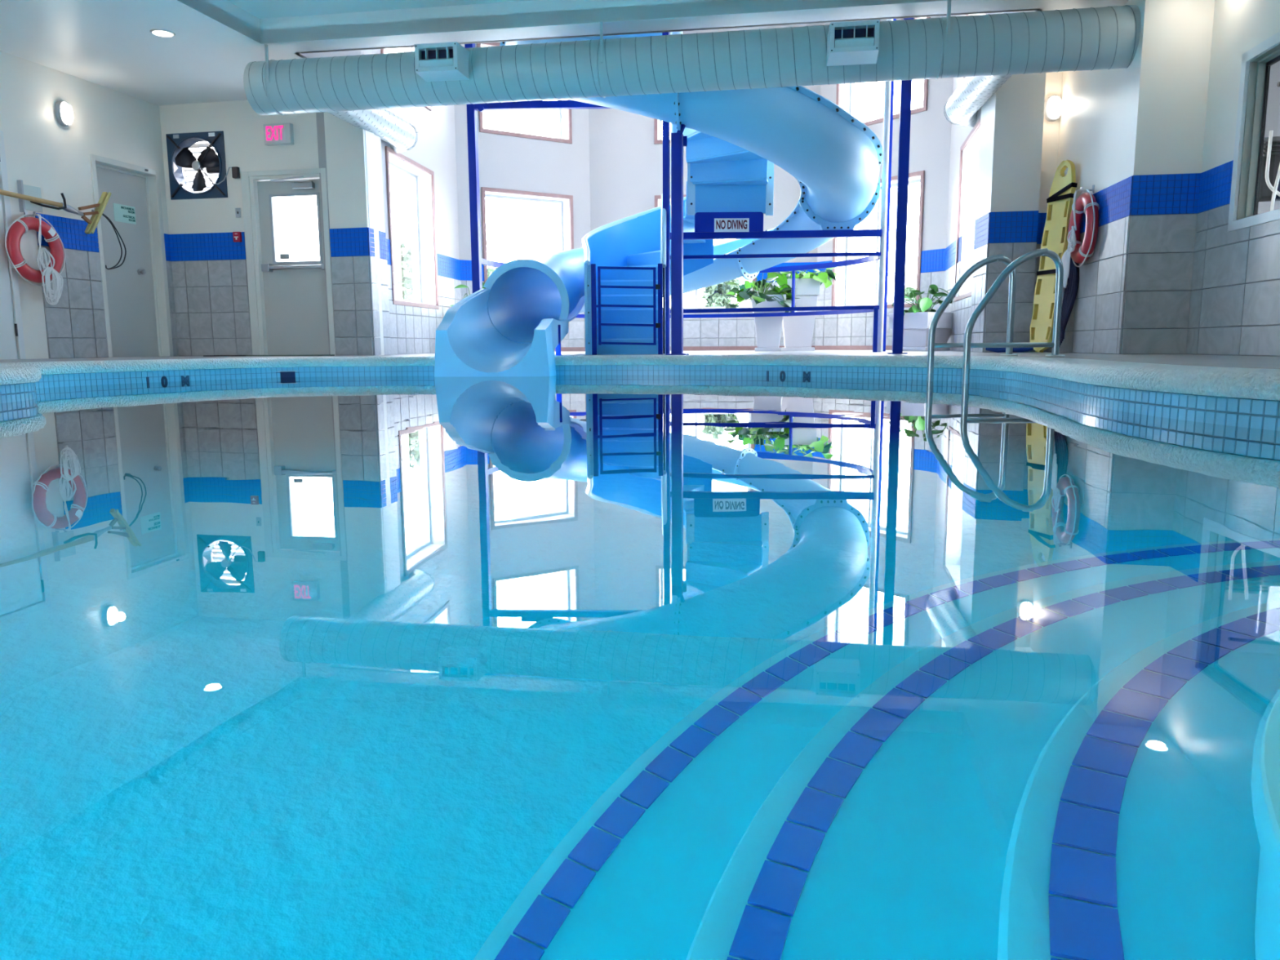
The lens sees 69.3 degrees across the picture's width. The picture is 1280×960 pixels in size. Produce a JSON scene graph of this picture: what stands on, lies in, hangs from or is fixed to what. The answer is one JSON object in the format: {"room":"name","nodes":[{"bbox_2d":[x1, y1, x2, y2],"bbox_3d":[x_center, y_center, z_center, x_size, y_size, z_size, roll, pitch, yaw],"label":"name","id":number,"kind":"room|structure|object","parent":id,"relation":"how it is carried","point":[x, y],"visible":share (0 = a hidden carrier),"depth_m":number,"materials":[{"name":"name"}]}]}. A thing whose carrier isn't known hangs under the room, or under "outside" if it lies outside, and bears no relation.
{"room":"indoor swimming pool","nodes":[
{"label":"indoor swimming pool","id":0,"kind":"room"},
{"bbox_2d":[0,50,178,359],"bbox_3d":[-7.307,-1.886,3.955,0.235,2.923,14.695,2,9,12],"label":"wall","id":1,"kind":"structure","parent":0,"point":[47,155],"depth_m":9.60,"materials":[{"name":"paint"}]},
{"bbox_2d":[0,130,26,359],"bbox_3d":[-6.299,-2.183,8.476,0.242,2.173,1.160,2,9,12],"label":"door","id":2,"kind":"structure","parent":1,"relation":"in","point":[11,334],"depth_m":8.92,"materials":[{"name":"white paint"}]},
{"bbox_2d":[4,210,65,305],"bbox_3d":[-5.952,-2.194,9.141,0.210,0.913,0.688,3,9,20],"label":"life ring","id":3,"kind":"object","parent":1,"relation":"attached to","point":[20,226],"visible":1,"depth_m":9.11,"materials":[{"name":"red plastic"}]},
{"bbox_2d":[16,179,66,212],"bbox_3d":[-5.946,-2.792,9.196,0.179,0.300,0.410,8,12,44],"label":"bracket","id":4,"kind":"object","parent":1,"relation":"attached to","point":[25,189],"visible":0.89,"depth_m":9.14,"materials":[{"name":"white plastic"}]},
{"bbox_2d":[0,189,111,234],"bbox_3d":[-6.041,-2.611,8.406,0.122,0.464,3.060,2,9,15],"label":"pole","id":5,"kind":"object","parent":4,"relation":"on","point":[100,206],"visible":0.99,"depth_m":9.58,"materials":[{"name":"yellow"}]},
{"bbox_2d":[54,100,73,126],"bbox_3d":[-5.871,-3.754,9.482,0.112,0.250,0.170,2,9,12],"label":"wall lamp","id":6,"kind":"object","parent":1,"relation":"attached to","point":[64,110],"visible":1,"depth_m":9.44,"materials":[{"name":"grey glass"}]},
{"bbox_2d":[91,209,126,269],"bbox_3d":[-5.749,-2.575,9.989,0.104,0.590,0.535,0,8,3],"label":"loop","id":7,"kind":"object","parent":1,"relation":"hanging from","point":[103,214],"visible":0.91,"depth_m":10.13,"materials":[{"name":"black plastic"}]},
{"bbox_2d":[89,153,173,357],"bbox_3d":[-5.802,-2.475,10.504,0.190,2.158,1.005,2,9,12],"label":"door","id":8,"kind":"structure","parent":1,"relation":"in","point":[135,294],"depth_m":10.62,"materials":[{"name":"white paint"}]},
{"bbox_2d":[159,100,384,355],"bbox_3d":[-4.323,-2.916,10.882,2.578,2.923,0.235,1,8,11],"label":"wall","id":9,"kind":"structure","parent":0,"point":[210,272],"depth_m":10.90,"materials":[{"name":"paint"}]},
{"bbox_2d":[165,130,227,199],"bbox_3d":[-5.167,-3.686,10.905,0.744,0.744,0.226,1,8,11],"label":"exhaust fan","id":10,"kind":"object","parent":9,"relation":"attached to","point":[178,144],"visible":0.98,"depth_m":10.85,"materials":[{"name":"black plastic"}]},
{"bbox_2d":[214,166,239,184],"bbox_3d":[-4.798,-3.532,10.754,0.312,0.191,0.050,1,8,11],"label":"control box","id":11,"kind":"object","parent":9,"relation":"attached to","point":[235,170],"visible":1,"depth_m":10.71,"materials":[{"name":"black plastic"}]},
{"bbox_2d":[232,231,241,242],"bbox_3d":[-4.711,-2.844,10.828,0.090,0.115,0.046,1,8,11],"label":"fire alarm pull","id":12,"kind":"object","parent":9,"relation":"attached to","point":[237,236],"visible":1,"depth_m":10.81,"materials":[{"name":"red plastic"}]},
{"bbox_2d":[235,208,240,217],"bbox_3d":[-4.695,-3.122,10.812,0.065,0.110,0.014,1,8,11],"label":"light switch","id":13,"kind":"object","parent":9,"relation":"attached to","point":[237,211],"visible":1,"depth_m":10.81,"materials":[{"name":"grey plastic"}]},
{"bbox_2d":[262,122,293,146],"bbox_3d":[-4.117,-3.938,10.546,0.335,0.225,0.077,1,8,11],"label":"exit sign","id":14,"kind":"object","parent":9,"relation":"attached to","point":[274,134],"visible":1,"depth_m":10.51,"materials":[{"name":"grey plastic"}]},
{"bbox_2d":[240,168,335,355],"bbox_3d":[-4.085,-2.511,10.800,1.075,2.123,0.180,1,8,11],"label":"door","id":15,"kind":"structure","parent":9,"relation":"in","point":[287,302],"depth_m":10.85,"materials":[{"name":"white paint"}]},
{"bbox_2d":[324,111,391,355],"bbox_3d":[-3.281,-2.907,10.777,0.492,2.923,0.544,1,8,8],"label":"pillar","id":16,"kind":"structure","parent":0,"point":[353,266],"depth_m":10.59,"materials":[{"name":"paint"}]},
{"bbox_2d":[315,47,461,355],"bbox_3d":[-3.238,-4.365,12.391,0.355,5.343,3.999,1,8,7],"label":"wall","id":17,"kind":"structure","parent":0,"point":[412,329],"depth_m":13.29,"materials":[{"name":"paint"}]},
{"bbox_2d":[327,108,417,153],"bbox_3d":[-3.122,-4.122,10.580,0.649,0.428,3.064,0,8,0],"label":"duct","id":18,"kind":"object","parent":17,"relation":"attached to","point":[401,135],"visible":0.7,"depth_m":10.66,"materials":[{"name":"paint"}]},
{"bbox_2d":[380,47,431,111],"bbox_3d":[-3.205,-5.788,12.189,0.296,1.370,1.740,1,8,7],"label":"window","id":19,"kind":"structure","parent":17,"relation":"in","point":[408,49],"depth_m":12.94,"materials":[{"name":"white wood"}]},
{"bbox_2d":[385,146,439,309],"bbox_3d":[-3.190,-3.329,12.548,0.296,1.940,1.740,1,8,7],"label":"window","id":20,"kind":"structure","parent":17,"relation":"in","point":[423,178],"depth_m":13.27,"materials":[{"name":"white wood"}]},
{"bbox_2d":[453,41,590,346],"bbox_3d":[-1.932,-4.771,15.118,2.385,5.343,0.355,-6,10,-33],"label":"wall","id":21,"kind":"structure","parent":0,"point":[504,162],"depth_m":14.96,"materials":[{"name":"paint"}]},
{"bbox_2d":[476,42,572,143],"bbox_3d":[-1.891,-6.191,14.895,1.640,1.370,0.296,-6,10,-33],"label":"window","id":22,"kind":"structure","parent":21,"relation":"in","point":[564,116],"depth_m":15.19,"materials":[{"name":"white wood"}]},
{"bbox_2d":[480,186,573,288],"bbox_3d":[-1.876,-3.732,15.254,1.640,1.940,0.296,-6,10,-33],"label":"window","id":23,"kind":"structure","parent":21,"relation":"in","point":[565,202],"depth_m":15.27,"materials":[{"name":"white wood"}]},
{"bbox_2d":[0,0,1128,105],"bbox_3d":[-1.890,-3.447,3.125,11.929,0.340,15.224,1,8,8],"label":"ceiling","id":24,"kind":"structure","parent":0,"point":[110,44],"depth_m":8.32,"materials":[{"name":"paint"}]},
{"bbox_2d":[149,28,175,37],"bbox_3d":[-4.285,-4.011,8.314,0.210,0.011,0.210,0,8,0],"label":"recessed light","id":25,"kind":"object","parent":24,"relation":"in","point":[157,32],"visible":1,"depth_m":8.31,"materials":[{"name":"white glass"}]},
{"bbox_2d":[243,0,1141,115],"bbox_3d":[0.206,-3.726,8.235,7.841,0.596,0.493,1,8,9],"label":"duct","id":26,"kind":"object","parent":24,"relation":"hanging from","point":[1104,37],"visible":0.96,"depth_m":8.02,"materials":[{"name":"metal"}]},
{"bbox_2d":[414,41,470,81],"bbox_3d":[-1.747,-3.700,8.210,0.409,0.246,0.356,1,8,9],"label":"vent","id":27,"kind":"object","parent":26,"relation":"attached to","point":[437,61],"visible":1,"depth_m":8.08,"materials":[{"name":"white"}]},
{"bbox_2d":[826,19,879,66],"bbox_3d":[1.744,-3.576,7.574,0.408,0.242,0.356,1,8,9],"label":"vent","id":28,"kind":"object","parent":26,"relation":"attached to","point":[848,42],"visible":1,"depth_m":7.45,"materials":[{"name":"white"}]},
{"bbox_2d":[0,374,1279,959],"bbox_3d":[-0.929,0.254,3.902,6.681,1.060,10.071,0,8,0],"label":"water","id":29,"kind":"object","parent":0,"point":[578,667],"visible":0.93,"depth_m":0.79,"materials":[{"name":"blue liquid"}]},
{"bbox_2d":[0,350,1279,368],"bbox_3d":[-2.155,-0.794,6.653,14.100,0.120,19.800,0,8,0],"label":"floor","id":30,"kind":"structure","parent":0,"point":[1205,360],"depth_m":7.90,"materials":[{"name":"tile"}]},
{"bbox_2d":[203,355,245,356],"bbox_3d":[-4.729,-1.443,10.750,0.550,0.012,0.300,1,8,11],"label":"door mat","id":31,"kind":"object","parent":30,"relation":"on","point":[203,355],"visible":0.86,"depth_m":10.61,"materials":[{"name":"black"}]},
{"bbox_2d":[245,354,334,356],"bbox_3d":[-4.009,-1.429,10.621,0.900,0.012,0.360,1,8,11],"label":"mat","id":32,"kind":"object","parent":30,"relation":"on","point":[312,354],"visible":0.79,"depth_m":10.48,"materials":[{"name":"grey"}]},
{"bbox_2d":[449,282,484,306],"bbox_3d":[-2.457,-2.417,13.780,0.664,1.036,0.668,0,8,0],"label":"planter","id":33,"kind":"object","parent":30,"relation":"on","point":[483,283],"visible":0.07,"depth_m":13.63,"materials":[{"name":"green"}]},
{"bbox_2d":[0,355,1279,400],"bbox_3d":[-1.025,-0.406,3.802,7.713,0.087,10.928,0,8,0],"label":"pool coping","id":34,"kind":"object","parent":30,"relation":"on","point":[1220,381],"visible":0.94,"depth_m":6.60},
{"bbox_2d":[582,31,773,355],"bbox_3d":[0.433,-3.742,10.699,2.258,4.525,2.389,0,8,0],"label":"stair","id":35,"kind":"structure","parent":30,"relation":"on","point":[723,175],"depth_m":10.81,"materials":[{"name":"blue plastic"}]},
{"bbox_2d":[591,263,662,355],"bbox_3d":[-0.136,-1.798,9.765,0.750,0.943,0.075,0,8,0],"label":"gate","id":36,"kind":"object","parent":35,"relation":"attached to","point":[660,286],"visible":0.92,"depth_m":9.73,"materials":[{"name":"blue metal"}]},
{"bbox_2d":[481,255,879,318],"bbox_3d":[0.439,-2.266,12.210,4.834,1.154,2.418,0,8,0],"label":"guard rail","id":37,"kind":"object","parent":30,"relation":"on","point":[868,259],"visible":0.48,"depth_m":12.54,"materials":[{"name":"blue metal"}]},
{"bbox_2d":[464,17,914,355],"bbox_3d":[0.533,-3.418,10.178,5.220,4.023,2.940,0,8,0],"label":"frame","id":38,"kind":"object","parent":30,"relation":"on","point":[677,236],"visible":0.75,"depth_m":10.65,"materials":[{"name":"blue metal"}]},
{"bbox_2d":[434,35,883,377],"bbox_3d":[0.442,-3.385,10.553,4.724,4.704,4.856,0,8,0],"label":"water slide","id":39,"kind":"object","parent":38,"relation":"on","point":[513,326],"visible":0.64,"depth_m":9.32,"materials":[{"name":"blue plastic"}]},
{"bbox_2d":[694,212,763,232],"bbox_3d":[1.037,-3.003,10.781,0.800,0.226,0.028,0,8,0],"label":"sign","id":40,"kind":"object","parent":38,"relation":"attached to","point":[704,222],"visible":1,"depth_m":10.77,"materials":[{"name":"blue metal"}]},
{"bbox_2d":[722,271,801,351],"bbox_3d":[1.760,-2.471,13.314,1.176,1.227,1.064,0,8,0],"label":"planter","id":41,"kind":"object","parent":30,"relation":"on","point":[768,329],"visible":0.84,"depth_m":13.31,"materials":[{"name":"white ceramic"}]},
{"bbox_2d":[767,266,839,351],"bbox_3d":[2.493,-2.602,13.957,1.096,1.292,1.051,0,8,0],"label":"planter","id":42,"kind":"object","parent":30,"relation":"on","point":[797,331],"visible":0.67,"depth_m":13.72,"materials":[{"name":"white ceramic"}]},
{"bbox_2d":[888,284,952,351],"bbox_3d":[3.748,-2.175,12.414,0.897,0.878,0.757,-6,10,-35],"label":"planter","id":43,"kind":"object","parent":30,"relation":"on","point":[917,322],"visible":0.67,"depth_m":12.19,"materials":[{"name":"white ceramic"}]},
{"bbox_2d":[926,248,1064,383],"bbox_3d":[2.533,-0.861,6.677,0.837,1.543,0.606,0,8,0],"label":"pool ladder","id":44,"kind":"object","parent":30,"relation":"attached to","point":[1010,269],"visible":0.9,"depth_m":6.41,"materials":[{"name":"silver metal"}]},
{"bbox_2d":[985,347,1033,352],"bbox_3d":[3.700,-1.333,9.266,0.441,0.114,0.140,1,8,11],"label":"bag","id":45,"kind":"object","parent":30,"relation":"on","point":[992,349],"visible":0.4,"depth_m":9.25,"materials":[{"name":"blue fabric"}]},
{"bbox_2d":[1030,160,1079,352],"bbox_3d":[4.073,-2.169,8.995,0.242,1.844,0.549,-2,8,-11],"label":"board","id":46,"kind":"object","parent":30,"relation":"on","point":[1060,202],"visible":0.84,"depth_m":9.04,"materials":[{"name":"yellow plastic"}]},
{"bbox_2d":[0,364,1279,431],"bbox_3d":[-1.021,0.157,3.888,7.058,1.132,10.282,0,8,0],"label":"wall","id":47,"kind":"structure","parent":0,"point":[1262,414],"depth_m":6.85,"materials":[{"name":"tile"}]},
{"bbox_2d":[146,375,189,382],"bbox_3d":[-3.908,-0.821,7.675,0.004,0.082,0.399,4,9,25],"label":"depth marking","id":48,"kind":"object","parent":47,"relation":"attached to","point":[163,378],"visible":0.54,"depth_m":7.66,"materials":[{"name":"blue tile"}]},
{"bbox_2d":[275,370,299,377],"bbox_3d":[-3.279,-0.967,8.623,0.300,0.100,0.006,-6,10,-34],"label":"skimmer","id":49,"kind":"object","parent":47,"relation":"attached to","point":[282,373],"visible":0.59,"depth_m":8.62,"materials":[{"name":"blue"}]},
{"bbox_2d":[766,370,810,377],"bbox_3d":[1.290,-0.906,8.046,0.447,0.082,0.017,7,11,41],"label":"depth marking","id":50,"kind":"object","parent":47,"relation":"attached to","point":[805,375],"visible":0.54,"depth_m":8.07,"materials":[{"name":"blue tile"}]},
{"bbox_2d":[294,8,1041,58],"bbox_3d":[0.116,-5.395,9.188,6.962,2.420,2.087,1,8,8],"label":"wall","id":51,"kind":"structure","parent":0,"point":[304,55],"depth_m":8.46,"materials":[{"name":"paint"}]},
{"bbox_2d":[588,22,822,346],"bbox_3d":[1.058,-4.852,15.544,3.800,5.343,0.355,1,8,7],"label":"wall","id":52,"kind":"structure","parent":0,"point":[626,164],"depth_m":15.48,"materials":[{"name":"paint"}]},
{"bbox_2d":[653,118,671,143],"bbox_3d":[1.094,-6.267,15.291,1.700,1.370,0.296,1,8,7],"label":"window","id":53,"kind":"structure","parent":52,"relation":"in","point":[657,123],"depth_m":15.34,"materials":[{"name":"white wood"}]},
{"bbox_2d":[654,194,755,312],"bbox_3d":[1.109,-3.808,15.649,1.700,1.940,0.296,1,8,7],"label":"window","id":54,"kind":"structure","parent":52,"relation":"in","point":[657,197],"depth_m":15.76,"materials":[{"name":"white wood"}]},
{"bbox_2d":[554,345,892,351],"bbox_3d":[0.941,-2.119,14.945,7.292,0.070,1.833,1,8,10],"label":"baseboard","id":55,"kind":"structure","parent":52,"relation":"attached to","point":[820,347],"depth_m":15.64,"materials":[{"name":"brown tile"}]},
{"bbox_2d":[814,15,955,346],"bbox_3d":[3.776,-4.668,14.174,0.355,5.343,2.571,-6,10,-34],"label":"wall","id":56,"kind":"structure","parent":0,"point":[930,144],"depth_m":13.43,"materials":[{"name":"paint"}]},
{"bbox_2d":[831,170,924,308],"bbox_3d":[3.732,-3.631,14.328,0.296,1.940,1.770,-6,10,-34],"label":"window","id":57,"kind":"structure","parent":56,"relation":"in","point":[840,287],"depth_m":14.61,"materials":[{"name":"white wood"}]},
{"bbox_2d":[835,16,930,125],"bbox_3d":[3.717,-6.090,13.969,0.296,1.370,1.770,-6,10,-34],"label":"window","id":58,"kind":"structure","parent":56,"relation":"in","point":[845,93],"depth_m":14.60,"materials":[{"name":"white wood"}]},
{"bbox_2d":[942,14,981,351],"bbox_3d":[4.159,-4.240,11.222,0.355,5.343,3.664,1,8,11],"label":"wall","id":59,"kind":"structure","parent":0,"point":[961,309],"depth_m":12.28,"materials":[{"name":"paint"}]},
{"bbox_2d":[954,116,981,302],"bbox_3d":[4.064,-3.159,11.080,0.296,1.940,1.715,1,8,11],"label":"window","id":60,"kind":"structure","parent":59,"relation":"in","point":[970,148],"depth_m":11.81,"materials":[{"name":"white glass"}]},
{"bbox_2d":[963,13,986,78],"bbox_3d":[4.048,-5.618,10.721,0.296,1.370,1.715,1,8,11],"label":"window","id":61,"kind":"structure","parent":59,"relation":"in","point":[985,13],"depth_m":11.49,"materials":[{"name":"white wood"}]},
{"bbox_2d":[943,74,1012,127],"bbox_3d":[3.508,-4.033,9.576,0.710,0.500,3.199,2,9,18],"label":"duct","id":62,"kind":"object","parent":59,"relation":"attached to","point":[962,108],"visible":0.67,"depth_m":9.48,"materials":[{"name":"paint"}]},
{"bbox_2d":[970,72,1045,352],"bbox_3d":[3.885,-2.813,9.834,0.505,2.923,0.665,1,8,9],"label":"pillar","id":63,"kind":"structure","parent":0,"point":[1006,221],"depth_m":9.54,"materials":[{"name":"paint"}]},
{"bbox_2d":[1031,71,1062,351],"bbox_3d":[4.223,-2.803,9.754,0.370,2.923,0.235,0,8,3],"label":"niche","id":64,"kind":"object","parent":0,"point":[1053,79],"visible":0.17,"depth_m":9.57,"materials":[{"name":"paint"}]},
{"bbox_2d":[1044,95,1062,121],"bbox_3d":[4.231,-3.801,9.449,0.172,0.250,0.117,0,8,0],"label":"wall lamp","id":65,"kind":"object","parent":64,"relation":"attached to","point":[1053,104],"visible":0.99,"depth_m":9.43,"materials":[{"name":"grey glass"}]},
{"bbox_2d":[1045,0,1145,354],"bbox_3d":[4.268,-2.634,8.592,0.235,2.923,2.238,1,8,8],"label":"wall","id":66,"kind":"structure","parent":0,"point":[1098,120],"depth_m":8.19,"materials":[{"name":"paint"}]},
{"bbox_2d":[1061,184,1099,288],"bbox_3d":[4.064,-2.239,8.525,0.207,0.916,0.688,0,8,0],"label":"life ring","id":67,"kind":"object","parent":66,"relation":"attached to","point":[1086,203],"visible":0.96,"depth_m":8.46,"materials":[{"name":"red plastic"}]},
{"bbox_2d":[1120,0,1214,354],"bbox_3d":[4.276,-2.485,7.571,0.522,2.923,0.235,1,8,10],"label":"wall","id":68,"kind":"structure","parent":0,"point":[1177,34],"depth_m":7.47,"materials":[{"name":"paint"}]},
{"bbox_2d":[1186,0,1279,355],"bbox_3d":[3.804,-1.688,2.129,0.140,2.923,10.817,1,8,8],"label":"wall","id":69,"kind":"structure","parent":0,"point":[1234,308],"depth_m":6.96,"materials":[{"name":"paint"}]},
{"bbox_2d":[1227,31,1279,231],"bbox_3d":[4.286,-2.290,5.533,0.150,1.260,2.660,1,8,8],"label":"window","id":70,"kind":"structure","parent":69,"relation":"in","point":[1256,62],"depth_m":6.74,"materials":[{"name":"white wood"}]},
{"bbox_2d":[1257,60,1279,213],"bbox_3d":[7.204,-2.592,8.808,4.875,2.743,0.220,1,8,10],"label":"wall","id":71,"kind":"structure","parent":0,"point":[1273,114],"depth_m":8.78,"materials":[{"name":"grey paint"}]},
{"bbox_3d":[6.896,-0.661,5.367,5.800,0.120,8.200,0,8,0],"label":"floor","id":72,"kind":"structure","parent":0,"visible":0},
{"bbox_2d":[1258,130,1279,210],"bbox_3d":[5.791,-2.046,7.997,1.500,1.875,0.598,3,9,20],"label":"exercise machine","id":73,"kind":"object","parent":72,"relation":"on","point":[1269,188],"visible":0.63,"depth_m":8.03,"materials":[{"name":"white metal"}]},
{"bbox_3d":[-0.926,0.768,3.977,6.681,0.100,10.071,0,8,0],"label":"floor","id":74,"kind":"structure","parent":0,"visible":0},
{"bbox_3d":[1.270,0.856,0.328,2.180,0.755,2.180,0,8,0],"label":"step","id":75,"kind":"structure","parent":74,"relation":"on","visible":0},
{"bbox_2d":[1260,695,1279,844],"bbox_3d":[1.142,0.376,0.167,1.744,0.272,1.744,0,8,0],"label":"step","id":76,"kind":"structure","parent":75,"relation":"on","point":[1270,747],"depth_m":0.61,"materials":[{"name":"paint"}]},
{"label":"outside","id":77,"kind":"structure","parent":0,"visible":0},
{"bbox_3d":[-0.020,-3.265,24.788,160.000,0.100,170.000,0,8,0],"label":"ground","id":78,"kind":"structure","parent":77,"visible":0},
{"bbox_2d":[392,242,413,301],"bbox_3d":[-6.016,-4.361,22.467,2.106,2.834,2.060,0,8,0],"label":"tree","id":79,"kind":"object","parent":78,"relation":"on","point":[403,278],"visible":0.18,"depth_m":22.34,"materials":[{"name":"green plant"}]},
{"bbox_2d":[487,266,497,278],"bbox_3d":[-3.956,-5.041,27.531,1.534,2.694,1.860,0,8,0],"label":"tree","id":80,"kind":"object","parent":78,"relation":"on","point":[490,271],"visible":0.02,"depth_m":26.88,"materials":[{"name":"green plant"}]},
{"bbox_2d":[486,240,501,244],"bbox_3d":[-4.985,-5.783,29.469,1.200,3.590,0.250,0,8,0],"label":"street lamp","id":81,"kind":"object","parent":78,"relation":"on","point":[488,242],"visible":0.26,"depth_m":29.10,"materials":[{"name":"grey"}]},
{"bbox_2d":[701,278,742,306],"bbox_3d":[2.196,-4.639,25.628,1.294,2.379,1.268,0,8,0],"label":"tree","id":82,"kind":"object","parent":78,"relation":"on","point":[713,295],"visible":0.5,"depth_m":25.30,"materials":[{"name":"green plant"}]},
{"bbox_2d":[888,272,894,276],"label":"street lamp","id":83,"kind":"object","parent":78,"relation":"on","point":[892,274],"depth_m":39.05,"materials":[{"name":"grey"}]},
{"bbox_2d":[905,272,911,276],"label":"street lamp","id":84,"kind":"object","parent":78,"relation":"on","point":[907,274],"depth_m":39.05,"materials":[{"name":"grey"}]},
{"bbox_2d":[904,286,916,301],"bbox_3d":[6.965,-4.086,23.706,1.046,1.789,0.873,0,8,0],"label":"tree","id":85,"kind":"object","parent":78,"relation":"on","point":[907,291],"visible":0.09,"depth_m":23.58,"materials":[{"name":"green plant"}]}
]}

